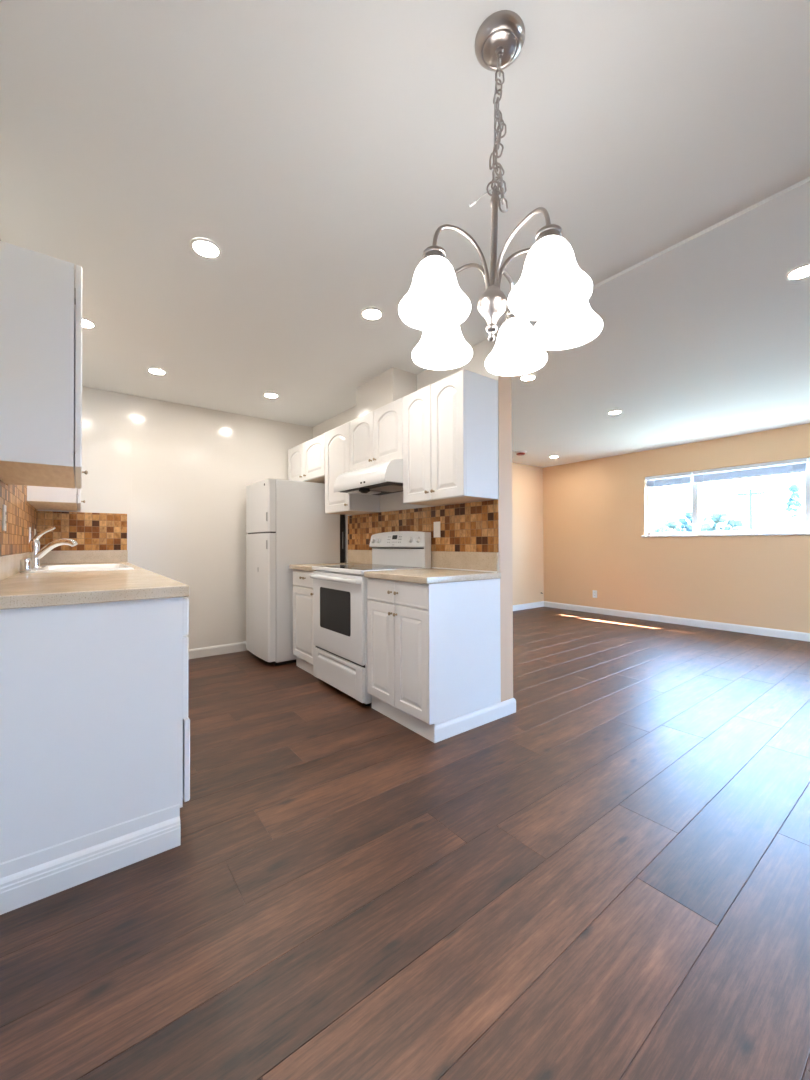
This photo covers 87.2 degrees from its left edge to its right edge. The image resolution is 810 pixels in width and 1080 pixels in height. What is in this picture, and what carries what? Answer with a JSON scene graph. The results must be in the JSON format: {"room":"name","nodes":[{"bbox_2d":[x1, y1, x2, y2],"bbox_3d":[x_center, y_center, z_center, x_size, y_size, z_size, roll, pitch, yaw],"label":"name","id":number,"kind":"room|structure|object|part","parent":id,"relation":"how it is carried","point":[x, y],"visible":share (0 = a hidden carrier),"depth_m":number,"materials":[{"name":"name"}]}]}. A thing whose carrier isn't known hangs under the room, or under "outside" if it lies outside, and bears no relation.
{"room":"dining area beside kitchen","nodes":[
{"label":"dining area beside kitchen","id":0,"kind":"room"},
{"bbox_2d":[131,395,312,648],"bbox_3d":[-2.063,-0.132,4.199,2.679,2.550,0.150,0,-1,-37],"label":"wall","id":1,"kind":"structure","parent":0,"point":[193,467],"depth_m":4.17,"materials":[{"name":"white paint"}]},
{"bbox_2d":[37,511,126,550],"bbox_3d":[-2.710,-0.072,3.597,0.605,0.322,0.008,0,-1,-37],"label":"tile backsplash","id":2,"kind":"structure","parent":1,"relation":"attached to","point":[91,531],"depth_m":3.60,"materials":[{"name":"brown tile"}]},
{"bbox_2d":[37,386,131,563],"bbox_3d":[-2.705,-0.131,3.611,0.646,2.340,0.006,0,-1,-37],"label":"wall","id":3,"kind":"structure","parent":1,"relation":"attached to","point":[106,487],"depth_m":3.70,"materials":[{"name":"white paint"}]},
{"bbox_2d":[188,642,246,658],"bbox_3d":[-1.730,1.097,4.336,1.715,0.092,0.013,0,-1,-37],"label":"baseboard","id":4,"kind":"structure","parent":1,"relation":"attached to","point":[241,646],"depth_m":4.22,"materials":[{"name":"white wood"}]},
{"bbox_2d":[356,367,416,417],"bbox_3d":[-0.162,-1.159,3.514,0.233,0.302,0.538,0,-1,-37],"label":"vent duct cover","id":5,"kind":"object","parent":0,"point":[393,384],"depth_m":3.35,"materials":[{"name":"white paint"}]},
{"bbox_2d":[0,0,809,467],"bbox_3d":[1.863,-1.397,2.640,7.024,0.176,7.413,0,-1,-37],"label":"ceiling","id":6,"kind":"structure","parent":0,"point":[323,146],"depth_m":1.61,"materials":[{"name":"paint"}]},
{"bbox_2d":[82,318,95,327],"bbox_3d":[-1.943,-1.309,2.564,0.130,0.006,0.130,0,-1,-37],"label":"recessed light","id":7,"kind":"object","parent":6,"relation":"in","point":[86,323],"visible":0.48,"depth_m":2.58,"materials":[{"name":"white ceramic"}]},
{"bbox_2d":[147,368,165,374],"bbox_3d":[-1.917,-1.303,3.288,0.130,0.006,0.130,0,-1,-37],"label":"recessed light","id":8,"kind":"object","parent":6,"relation":"in","point":[157,371],"visible":1,"depth_m":3.28,"materials":[{"name":"white ceramic"}]},
{"bbox_2d":[190,238,221,257],"bbox_3d":[-0.901,-1.319,1.927,0.130,0.006,0.130,0,-1,-37],"label":"recessed light","id":9,"kind":"object","parent":6,"relation":"in","point":[206,248],"visible":1,"depth_m":1.92,"materials":[{"name":"white ceramic"}]},
{"bbox_2d":[263,393,277,397],"bbox_3d":[-1.205,-1.300,3.825,0.130,0.006,0.130,0,-1,-37],"label":"recessed light","id":10,"kind":"object","parent":6,"relation":"in","point":[269,395],"visible":1,"depth_m":3.82,"materials":[{"name":"white ceramic"}]},
{"bbox_2d":[361,308,382,319],"bbox_3d":[-0.193,-1.316,2.479,0.130,0.006,0.130,0,-1,-37],"label":"recessed light","id":11,"kind":"object","parent":6,"relation":"in","point":[367,313],"visible":1,"depth_m":2.47,"materials":[{"name":"white ceramic"}]},
{"bbox_2d":[398,10,602,375],"bbox_3d":[0.241,-0.924,1.132,0.515,0.819,0.459,0,-1,23],"label":"chandelier","id":12,"kind":"object","parent":6,"relation":"hanging from","point":[551,290],"visible":1,"depth_m":1.10,"materials":[{"name":"white glass"}]},
{"bbox_3d":[0.072,-0.621,1.048,0.177,0.129,0.177,0,-1,-37],"label":"lamp shade","id":13,"kind":"part","parent":12,"relation":"part of","materials":[{"name":"white glass"}]},
{"bbox_3d":[0.072,-0.636,1.048,0.058,0.093,0.058,0,-1,-37],"label":"bulb","id":14,"kind":"part","parent":12,"relation":"part of","materials":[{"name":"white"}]},
{"bbox_3d":[0.108,-0.596,1.246,0.177,0.129,0.177,0,-1,-37],"label":"lamp shade","id":15,"kind":"part","parent":12,"relation":"part of","materials":[{"name":"white glass"}]},
{"bbox_3d":[0.146,-0.720,1.083,0.169,0.145,0.045,0,-1,-37],"label":"arm","id":16,"kind":"part","parent":12,"relation":"part of","materials":[{"name":"silver metal"}]},
{"bbox_3d":[0.165,-0.707,1.189,0.010,0.122,0.172,0,-1,-45],"label":"arm","id":17,"kind":"part","parent":12,"relation":"part of","materials":[{"name":"silver metal"}]},
{"bbox_3d":[0.235,-0.789,1.125,0.034,0.271,0.026,0,-1,-14],"label":"rod","id":18,"kind":"part","parent":12,"relation":"part of","materials":[{"name":"silver metal"}]},
{"bbox_3d":[0.243,-1.115,1.133,0.018,0.377,0.007,0,-1,-24],"label":"supply cord","id":19,"kind":"part","parent":12,"relation":"part of","materials":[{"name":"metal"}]},
{"bbox_3d":[0.281,-0.698,1.191,0.010,0.103,0.154,-1,-1,36],"label":"arm","id":20,"kind":"part","parent":12,"relation":"part of","materials":[{"name":"silver metal"}]},
{"bbox_3d":[0.330,-0.707,1.114,0.183,0.119,0.010,0,-1,5],"label":"arm","id":21,"kind":"part","parent":12,"relation":"part of","materials":[{"name":"silver metal"}]},
{"bbox_3d":[0.324,-0.578,1.248,0.177,0.129,0.177,0,-1,-37],"label":"lamp shade","id":22,"kind":"part","parent":12,"relation":"part of","materials":[{"name":"white glass"}]},
{"bbox_3d":[0.278,-0.707,1.028,0.010,0.117,0.195,0,-1,-26],"label":"arm","id":23,"kind":"part","parent":12,"relation":"part of","materials":[{"name":"silver metal"}]},
{"bbox_3d":[0.319,-0.610,0.944,0.058,0.093,0.058,0,-1,-37],"label":"bulb","id":24,"kind":"part","parent":12,"relation":"part of","materials":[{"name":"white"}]},
{"bbox_3d":[0.319,-0.595,0.944,0.177,0.129,0.177,0,-1,-37],"label":"lamp shade","id":25,"kind":"part","parent":12,"relation":"part of","materials":[{"name":"white glass"}]},
{"bbox_3d":[0.416,-0.611,1.106,0.058,0.093,0.058,0,-1,-37],"label":"bulb","id":26,"kind":"part","parent":12,"relation":"part of","materials":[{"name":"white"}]},
{"bbox_3d":[0.416,-0.596,1.106,0.177,0.129,0.177,0,-1,-37],"label":"lamp shade","id":27,"kind":"part","parent":12,"relation":"part of","materials":[{"name":"white glass"}]},
{"bbox_2d":[515,450,526,455],"bbox_3d":[1.525,-1.252,6.033,0.535,0.047,0.170,0,-1,-37],"label":"ceiling fixture","id":28,"kind":"object","parent":6,"relation":"attached to","point":[522,452],"visible":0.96,"depth_m":6.09,"materials":[{"name":"white plastic"}]},
{"bbox_2d":[520,374,535,380],"bbox_3d":[0.981,-1.295,3.395,0.130,0.006,0.130,0,-1,-37],"label":"recessed light","id":29,"kind":"object","parent":6,"relation":"in","point":[527,377],"visible":1,"depth_m":3.39,"materials":[{"name":"white ceramic"}]},
{"bbox_2d":[608,410,621,414],"bbox_3d":[2.125,-1.290,4.305,0.130,0.006,0.130,0,-1,-37],"label":"recessed light","id":30,"kind":"object","parent":6,"relation":"in","point":[614,411],"visible":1,"depth_m":4.30,"materials":[{"name":"white ceramic"}]},
{"bbox_2d":[785,263,809,279],"bbox_3d":[1.946,-1.310,2.079,0.130,0.006,0.130,0,-1,-37],"label":"recessed light","id":31,"kind":"object","parent":6,"relation":"in","point":[803,271],"visible":1,"depth_m":2.09,"materials":[{"name":"white ceramic"}]},
{"bbox_2d":[0,607,809,1079],"bbox_3d":[1.871,1.175,2.616,6.924,0.120,7.354,0,-1,-37],"label":"floor","id":32,"kind":"structure","parent":0,"point":[606,876],"depth_m":1.33,"materials":[{"name":"brown wood"}]},
{"bbox_2d":[0,597,189,862],"bbox_3d":[-1.201,0.664,1.632,0.640,0.904,0.536,0,-1,-37],"label":"base cabinet","id":33,"kind":"object","parent":32,"relation":"on","point":[95,721],"visible":0.89,"depth_m":1.41,"materials":[{"name":"white wood"}]},
{"bbox_3d":[-0.981,0.518,1.803,0.019,0.303,0.531,0,-1,-37],"label":"drawer","id":34,"kind":"part","parent":33,"relation":"part of","materials":[{"name":"white wood"}]},
{"bbox_3d":[-0.982,0.290,1.805,0.019,0.139,0.531,0,-1,-37],"label":"drawer","id":35,"kind":"part","parent":33,"relation":"part of","materials":[{"name":"white wood"}]},
{"bbox_3d":[-0.975,0.828,1.804,0.019,0.303,0.531,0,-1,-37],"label":"drawer","id":36,"kind":"part","parent":33,"relation":"part of","materials":[{"name":"white wood"}]},
{"bbox_2d":[246,479,344,665],"bbox_3d":[-1.105,0.296,4.260,0.788,1.681,0.651,0,-1,-37],"label":"refrigerator","id":37,"kind":"object","parent":32,"relation":"on","point":[287,523],"visible":0.82,"depth_m":3.92,"materials":[{"name":"white metal"}]},
{"bbox_3d":[-1.385,0.514,4.046,0.079,1.146,0.647,0,-1,-37],"label":"fridge door","id":38,"kind":"part","parent":37,"relation":"part of","materials":[{"name":"white metal"}]},
{"bbox_3d":[-1.388,-0.308,4.053,0.079,0.470,0.647,0,-1,-37],"label":"freezer door","id":39,"kind":"part","parent":37,"relation":"part of","materials":[{"name":"white metal"}]},
{"bbox_3d":[-0.809,0.391,4.477,0.054,1.400,0.623,0,-1,-37],"label":"condenser panel","id":40,"kind":"part","parent":37,"relation":"part of","materials":[{"name":"black plastic"}]},
{"bbox_2d":[293,569,315,674],"bbox_3d":[-0.641,0.697,3.808,0.621,0.876,0.474,0,-1,-37],"label":"base cabinet","id":41,"kind":"object","parent":32,"relation":"on","point":[303,645],"visible":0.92,"depth_m":3.65,"materials":[{"name":"white wood"}]},
{"bbox_3d":[-0.862,0.332,3.645,0.019,0.138,0.469,0,-1,-37],"label":"drawer","id":42,"kind":"part","parent":41,"relation":"part of","materials":[{"name":"white wood"}]},
{"bbox_2d":[289,550,371,570],"bbox_3d":[-0.645,0.176,3.822,0.617,0.164,0.507,0,-1,-37],"label":"countertop","id":43,"kind":"structure","parent":41,"relation":"on","point":[354,556],"depth_m":3.94,"materials":[{"name":"beige stone"}]},
{"bbox_2d":[310,531,430,705],"bbox_3d":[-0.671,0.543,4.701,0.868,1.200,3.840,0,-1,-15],"label":"electric range","id":44,"kind":"object","parent":32,"relation":"on","point":[340,599],"visible":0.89,"depth_m":3.13,"materials":[{"name":"white metal"}]},
{"bbox_3d":[-0.532,0.284,3.108,0.061,0.038,0.730,0,-1,-37],"label":"oven handle","id":45,"kind":"part","parent":44,"relation":"part of","materials":[{"name":"white metal"}]},
{"bbox_3d":[-0.500,0.972,3.124,0.023,0.228,0.748,0,-1,-37],"label":"storage drawer","id":46,"kind":"part","parent":44,"relation":"part of","materials":[{"name":"white metal"}]},
{"bbox_3d":[-0.502,0.543,3.128,0.023,0.594,0.748,0,-1,-37],"label":"oven door","id":47,"kind":"part","parent":44,"relation":"part of","materials":[{"name":"white metal"}]},
{"bbox_2d":[316,570,371,703],"bbox_3d":[-0.264,0.667,3.308,0.573,0.863,0.756,0,-1,-37],"label":"oven","id":48,"kind":"object","parent":44,"relation":"in","point":[322,652],"depth_m":3.19,"materials":[{"name":"white metal"}]},
{"bbox_3d":[-0.279,0.221,3.302,0.607,0.029,0.758,0,-1,-37],"label":"cooktop frame","id":49,"kind":"part","parent":44,"relation":"part of","materials":[{"name":"white metal"}]},
{"bbox_2d":[322,564,420,569],"bbox_3d":[-0.291,0.206,3.292,0.508,0.004,0.712,0,-1,-37],"label":"glass cooktop","id":50,"kind":"object","parent":44,"relation":"in","point":[352,566],"depth_m":3.15,"materials":[{"name":"white glass"}]},
{"bbox_3d":[-0.052,0.141,3.475,0.042,0.147,0.732,0,-1,-37],"label":"backguard panel","id":51,"kind":"part","parent":44,"relation":"part of","materials":[{"name":"white metal"}]},
{"bbox_2d":[367,578,500,741],"bbox_3d":[0.165,0.684,2.750,0.621,0.876,0.638,0,-1,-37],"label":"base cabinet","id":52,"kind":"object","parent":32,"relation":"on","point":[434,650],"visible":1,"depth_m":2.51,"materials":[{"name":"white wood"}]},
{"bbox_3d":[-0.153,0.321,2.716,0.019,0.138,0.308,0,-1,-37],"label":"drawer","id":53,"kind":"part","parent":52,"relation":"part of","materials":[{"name":"white wood"}]},
{"bbox_3d":[-0.152,0.706,2.713,0.019,0.618,0.308,0,-1,-37],"label":"door","id":54,"kind":"part","parent":52,"relation":"part of","materials":[{"name":"white wood"}]},
{"bbox_3d":[0.037,0.318,2.467,0.019,0.138,0.313,0,-1,-37],"label":"drawer","id":55,"kind":"part","parent":52,"relation":"part of","materials":[{"name":"white wood"}]},
{"bbox_3d":[0.038,0.703,2.463,0.019,0.618,0.313,0,-1,-37],"label":"door","id":56,"kind":"part","parent":52,"relation":"part of","materials":[{"name":"white wood"}]},
{"bbox_2d":[364,551,500,583],"bbox_3d":[0.168,0.163,2.756,0.617,0.164,0.646,0,-1,-37],"label":"countertop","id":57,"kind":"structure","parent":52,"relation":"on","point":[447,567],"depth_m":2.74,"materials":[{"name":"beige stone"}]},
{"bbox_3d":[0.365,0.634,2.512,0.592,0.781,0.008,0,-1,-37],"label":"panel","id":58,"kind":"part","parent":52,"relation":"part of","materials":[{"name":"white wood"}]},
{"bbox_3d":[-2.308,0.681,3.078,0.634,0.904,1.304,0,-1,-37],"label":"base cabinet","id":59,"kind":"object","parent":32,"relation":"on","visible":0},
{"bbox_2d":[0,550,188,609],"bbox_3d":[-1.874,0.149,2.498,0.616,0.146,2.764,0,-1,-37],"label":"countertop","id":60,"kind":"structure","parent":59,"relation":"on","point":[17,589],"depth_m":1.63,"materials":[{"name":"beige stone"}]},
{"bbox_2d":[29,527,77,567],"bbox_3d":[-2.159,0.044,2.608,0.270,0.251,0.062,0,-1,-4],"label":"kitchen faucet","id":61,"kind":"object","parent":60,"relation":"on","point":[36,554],"visible":0.91,"depth_m":2.59,"materials":[{"name":"silver metal"}]},
{"bbox_2d":[29,539,40,567],"bbox_3d":[-2.263,0.079,2.600,0.062,0.181,0.062,0,-1,-37],"label":"faucet","id":62,"kind":"object","parent":61,"relation":"on","point":[34,544],"depth_m":2.58,"materials":[{"name":"silver metal"}]},
{"bbox_3d":[-2.214,-0.034,2.603,0.128,0.094,0.034,0,-1,-3],"label":"lever handle","id":63,"kind":"part","parent":61,"relation":"part of","materials":[{"name":"silver metal"}]},
{"bbox_3d":[-2.149,0.059,2.614,0.250,0.139,0.041,0,-1,-7],"label":"spout","id":64,"kind":"part","parent":61,"relation":"part of","materials":[{"name":"silver metal"}]},
{"bbox_2d":[19,558,133,572],"bbox_3d":[-2.086,0.223,2.732,0.525,0.241,0.762,0,-1,-37],"label":"sink","id":65,"kind":"object","parent":60,"relation":"in","point":[83,567],"depth_m":2.56,"materials":[{"name":"white ceramic"}]},
{"bbox_3d":[-2.058,0.133,2.309,0.054,0.068,0.054,0,-1,-37],"label":"air gap cap","id":66,"kind":"part","parent":65,"relation":"part of","materials":[{"name":"silver metal"}]},
{"bbox_2d":[313,334,512,701],"bbox_3d":[-0.177,-0.117,3.828,0.130,2.500,2.727,0,-1,-37],"label":"wall partition","id":67,"kind":"structure","parent":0,"point":[481,351],"depth_m":2.76,"materials":[{"name":"white paint"}]},
{"bbox_2d":[288,433,324,483],"bbox_3d":[-0.904,-0.798,4.401,0.335,0.398,0.880,0,-1,-37],"label":"upper cabinet","id":68,"kind":"object","parent":67,"relation":"attached to","point":[306,460],"visible":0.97,"depth_m":4.26,"materials":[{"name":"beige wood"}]},
{"bbox_3d":[-1.150,-0.796,4.505,0.019,0.394,0.414,0,-1,-37],"label":"door","id":69,"kind":"part","parent":68,"relation":"part of","materials":[{"name":"white wood"}]},
{"bbox_3d":[-0.883,-0.800,4.155,0.019,0.394,0.461,0,-1,-37],"label":"door","id":70,"kind":"part","parent":68,"relation":"part of","materials":[{"name":"white wood"}]},
{"bbox_2d":[325,422,379,514],"bbox_3d":[-0.497,-0.625,3.866,0.335,0.757,0.456,0,-1,-37],"label":"upper cabinet","id":71,"kind":"object","parent":67,"relation":"attached to","point":[337,440],"visible":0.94,"depth_m":3.75,"materials":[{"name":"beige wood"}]},
{"bbox_3d":[-0.602,-0.625,3.786,0.019,0.753,0.454,0,-1,-37],"label":"door","id":72,"kind":"part","parent":71,"relation":"part of","materials":[{"name":"white wood"}]},
{"bbox_2d":[334,459,402,494],"bbox_3d":[-0.182,-0.466,3.347,0.460,0.208,0.743,0,-1,-37],"label":"range hood","id":73,"kind":"object","parent":67,"relation":"attached to","point":[383,478],"visible":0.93,"depth_m":3.15,"materials":[{"name":"white metal"}]},
{"bbox_2d":[348,490,380,494],"bbox_3d":[-0.334,-0.389,3.481,0.210,0.014,0.183,0,-1,-37],"label":"light","id":74,"kind":"object","parent":73,"relation":"on","point":[371,492],"depth_m":3.46,"materials":[{"name":"white plastic"}]},
{"bbox_2d":[359,488,369,492],"bbox_3d":[-0.313,-0.380,3.281,0.090,0.035,0.090,0,-1,-37],"label":"fan grille","id":75,"kind":"object","parent":73,"relation":"attached to","point":[363,490],"depth_m":3.25,"materials":[{"name":"black plastic"}]},
{"bbox_2d":[350,397,402,470],"bbox_3d":[-0.132,-0.790,3.388,0.335,0.438,0.746,0,-1,-37],"label":"upper cabinet","id":76,"kind":"object","parent":67,"relation":"attached to","point":[376,437],"visible":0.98,"depth_m":3.26,"materials":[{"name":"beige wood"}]},
{"bbox_3d":[-0.350,-0.788,3.456,0.019,0.434,0.372,0,-1,-37],"label":"door","id":77,"kind":"part","parent":76,"relation":"part of","materials":[{"name":"white wood"}]},
{"bbox_3d":[-0.123,-0.792,3.159,0.019,0.434,0.369,0,-1,-37],"label":"door","id":78,"kind":"part","parent":76,"relation":"part of","materials":[{"name":"white wood"}]},
{"bbox_2d":[348,499,498,551],"bbox_3d":[0.014,-0.081,3.463,0.008,0.336,1.911,0,-1,-37],"label":"tile backsplash","id":79,"kind":"structure","parent":67,"relation":"attached to","point":[472,526],"depth_m":3.09,"materials":[{"name":"brown tile"}]},
{"bbox_2d":[434,522,439,537],"bbox_3d":[0.236,-0.077,3.157,0.010,0.117,0.072,0,-1,-37],"label":"light switch","id":80,"kind":"object","parent":79,"relation":"attached to","point":[436,524],"visible":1,"depth_m":3.15,"materials":[{"name":"white plastic"}]},
{"bbox_2d":[403,369,497,505],"bbox_3d":[0.278,-0.637,2.850,0.335,0.757,0.601,0,-1,-37],"label":"upper cabinet","id":81,"kind":"object","parent":67,"relation":"attached to","point":[450,424],"visible":1,"depth_m":2.67,"materials":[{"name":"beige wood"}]},
{"bbox_3d":[0.083,-0.635,2.889,0.019,0.753,0.300,0,-1,-37],"label":"door","id":82,"kind":"part","parent":81,"relation":"part of","materials":[{"name":"white wood"}]},
{"bbox_3d":[0.265,-0.638,2.649,0.019,0.753,0.296,0,-1,-37],"label":"door","id":83,"kind":"part","parent":81,"relation":"part of","materials":[{"name":"white wood"}]},
{"bbox_2d":[433,698,515,742],"bbox_3d":[0.439,1.073,2.561,0.705,0.092,0.013,0,-1,-37],"label":"baseboard","id":84,"kind":"structure","parent":67,"relation":"attached to","point":[453,727],"depth_m":2.53,"materials":[{"name":"white wood"}]},
{"bbox_2d":[512,462,543,604],"bbox_3d":[0.707,-0.122,6.234,4.195,2.550,0.150,0,-1,-37],"label":"wall","id":85,"kind":"structure","parent":0,"point":[527,480],"depth_m":7.17,"materials":[{"name":"beige paint"}]},
{"bbox_2d":[513,601,543,610],"bbox_3d":[0.761,1.106,6.157,4.195,0.092,0.013,0,-1,-37],"label":"baseboard","id":86,"kind":"structure","parent":85,"relation":"attached to","point":[541,603],"depth_m":7.15,"materials":[{"name":"white wood"}]},
{"bbox_2d":[543,423,809,632],"bbox_3d":[4.618,-0.149,4.689,0.150,2.550,7.351,0,-1,-37],"label":"wall","id":87,"kind":"structure","parent":0,"point":[595,515],"depth_m":5.91,"materials":[{"name":"beige paint"}]},
{"bbox_2d":[593,590,596,597],"bbox_3d":[2.986,0.850,6.692,0.008,0.117,0.072,0,-1,-37],"label":"wall outlet","id":88,"kind":"object","parent":87,"relation":"attached to","point":[594,591],"visible":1,"depth_m":6.69,"materials":[{"name":"white plastic"}]},
{"bbox_2d":[544,601,809,641],"bbox_3d":[4.557,1.080,4.628,0.013,0.092,7.051,0,-1,-37],"label":"baseboard","id":89,"kind":"structure","parent":87,"relation":"attached to","point":[794,635],"depth_m":5.62,"materials":[{"name":"white wood"}]},
{"bbox_2d":[641,458,809,536],"bbox_3d":[4.188,-0.484,5.238,0.169,0.867,2.380,0,-1,-37],"label":"window","id":90,"kind":"structure","parent":87,"relation":"in","point":[696,531],"depth_m":5.51,"materials":[{"name":"white plastic"}]},
{"bbox_2d":[645,472,691,487],"bbox_3d":[3.643,-0.828,5.893,0.049,0.156,0.577,0,-1,-37],"label":"window blind","id":91,"kind":"object","parent":90,"relation":"attached to","point":[686,479],"visible":1,"depth_m":5.87,"materials":[{"name":"white plastic"}]},
{"bbox_3d":[3.644,-0.760,5.893,0.034,0.020,0.565,0,-1,-37],"label":"rail","id":92,"kind":"part","parent":91,"relation":"part of","materials":[{"name":"white plastic"}]},
{"bbox_2d":[693,458,806,482],"bbox_3d":[4.166,-0.836,5.207,0.049,0.156,1.110,0,-1,-37],"label":"window blind","id":93,"kind":"object","parent":90,"relation":"attached to","point":[801,467],"visible":1,"depth_m":5.14,"materials":[{"name":"white plastic"}]},
{"bbox_3d":[4.168,-0.768,5.207,0.034,0.020,1.098,0,-1,-37],"label":"rail","id":94,"kind":"part","parent":93,"relation":"part of","materials":[{"name":"white plastic"}]},
{"bbox_3d":[-0.821,-0.171,0.485,0.150,2.550,7.263,0,-1,-37],"label":"wall","id":95,"kind":"structure","parent":0,"visible":0},
{"bbox_2d":[0,480,36,555],"bbox_3d":[-2.121,-0.300,2.321,0.008,0.750,2.738,0,-1,-37],"label":"tile backsplash","id":96,"kind":"structure","parent":95,"relation":"attached to","point":[21,515],"depth_m":2.30,"materials":[{"name":"brown tile"}]},
{"bbox_2d":[2,504,5,530],"bbox_3d":[-1.805,-0.100,1.919,0.008,0.117,0.072,0,-1,-37],"label":"wall outlet","id":97,"kind":"object","parent":96,"relation":"attached to","point":[4,506],"visible":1,"depth_m":1.90,"materials":[{"name":"white plastic"}]},
{"bbox_2d":[0,241,87,488],"bbox_3d":[-1.540,-0.644,1.813,0.312,0.754,0.761,0,-1,-37],"label":"upper cabinet","id":98,"kind":"object","parent":95,"relation":"attached to","point":[41,330],"visible":0.99,"depth_m":1.52,"materials":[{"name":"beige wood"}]},
{"bbox_3d":[-1.445,-0.644,1.886,0.020,0.752,0.759,0,-1,-37],"label":"door","id":99,"kind":"part","parent":98,"relation":"part of","materials":[{"name":"white wood"}]},
{"bbox_2d":[27,486,84,510],"bbox_3d":[-2.582,-0.627,3.179,0.312,0.756,0.836,0,-1,-37],"label":"upper cabinet","id":100,"kind":"object","parent":95,"relation":"attached to","point":[39,497],"visible":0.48,"depth_m":2.87,"materials":[{"name":"beige wood"}]},
{"bbox_3d":[-2.487,-0.627,3.252,0.020,0.754,0.834,0,-1,-37],"label":"door","id":101,"kind":"part","parent":100,"relation":"part of","materials":[{"name":"white wood"}]},
{"bbox_2d":[0,803,180,914],"bbox_3d":[-1.055,1.042,1.386,0.578,0.142,0.020,0,-1,-37],"label":"baseboard","id":102,"kind":"structure","parent":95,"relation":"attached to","point":[29,878],"depth_m":1.39,"materials":[{"name":"white wood"}]},
{"label":"outside","id":103,"kind":"structure","parent":0,"visible":0},
{"bbox_3d":[49.436,4.569,56.523,132.800,0.200,150.000,0,-1,-37],"label":"ground","id":104,"kind":"structure","parent":103,"visible":0},
{"bbox_2d":[653,518,685,531],"bbox_3d":[40.816,0.590,65.427,4.792,7.980,5.061,0,-1,-37],"label":"tree","id":105,"kind":"object","parent":104,"relation":"on","point":[669,525],"visible":0.33,"depth_m":64.65,"materials":[{"name":"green plant"}]},
{"bbox_2d":[675,511,700,531],"bbox_3d":[35.220,0.398,52.712,3.355,8.161,3.320,0,-1,-37],"label":"tree","id":106,"kind":"object","parent":104,"relation":"on","point":[684,524],"visible":0.26,"depth_m":52.70,"materials":[{"name":"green plant"}]},
{"bbox_2d":[700,510,743,530],"bbox_3d":[52.100,-0.170,70.332,6.954,9.519,7.086,0,-1,-37],"label":"tree","id":107,"kind":"object","parent":104,"relation":"on","point":[710,522],"visible":0.38,"depth_m":69.29,"materials":[{"name":"green plant"}]},
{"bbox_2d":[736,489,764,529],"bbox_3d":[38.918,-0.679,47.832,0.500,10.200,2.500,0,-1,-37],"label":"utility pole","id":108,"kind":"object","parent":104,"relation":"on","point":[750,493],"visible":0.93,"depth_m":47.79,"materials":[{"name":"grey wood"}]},
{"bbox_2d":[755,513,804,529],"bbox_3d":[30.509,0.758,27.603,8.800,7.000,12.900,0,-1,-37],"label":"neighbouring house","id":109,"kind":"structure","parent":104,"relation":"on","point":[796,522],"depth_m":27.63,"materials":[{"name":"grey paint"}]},
{"bbox_2d":[785,483,802,516],"bbox_3d":[41.333,-0.819,44.855,1.998,10.409,2.316,0,-1,11],"label":"tree","id":110,"kind":"object","parent":104,"relation":"on","point":[795,498],"visible":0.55,"depth_m":44.68,"materials":[{"name":"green plant"}]}
]}

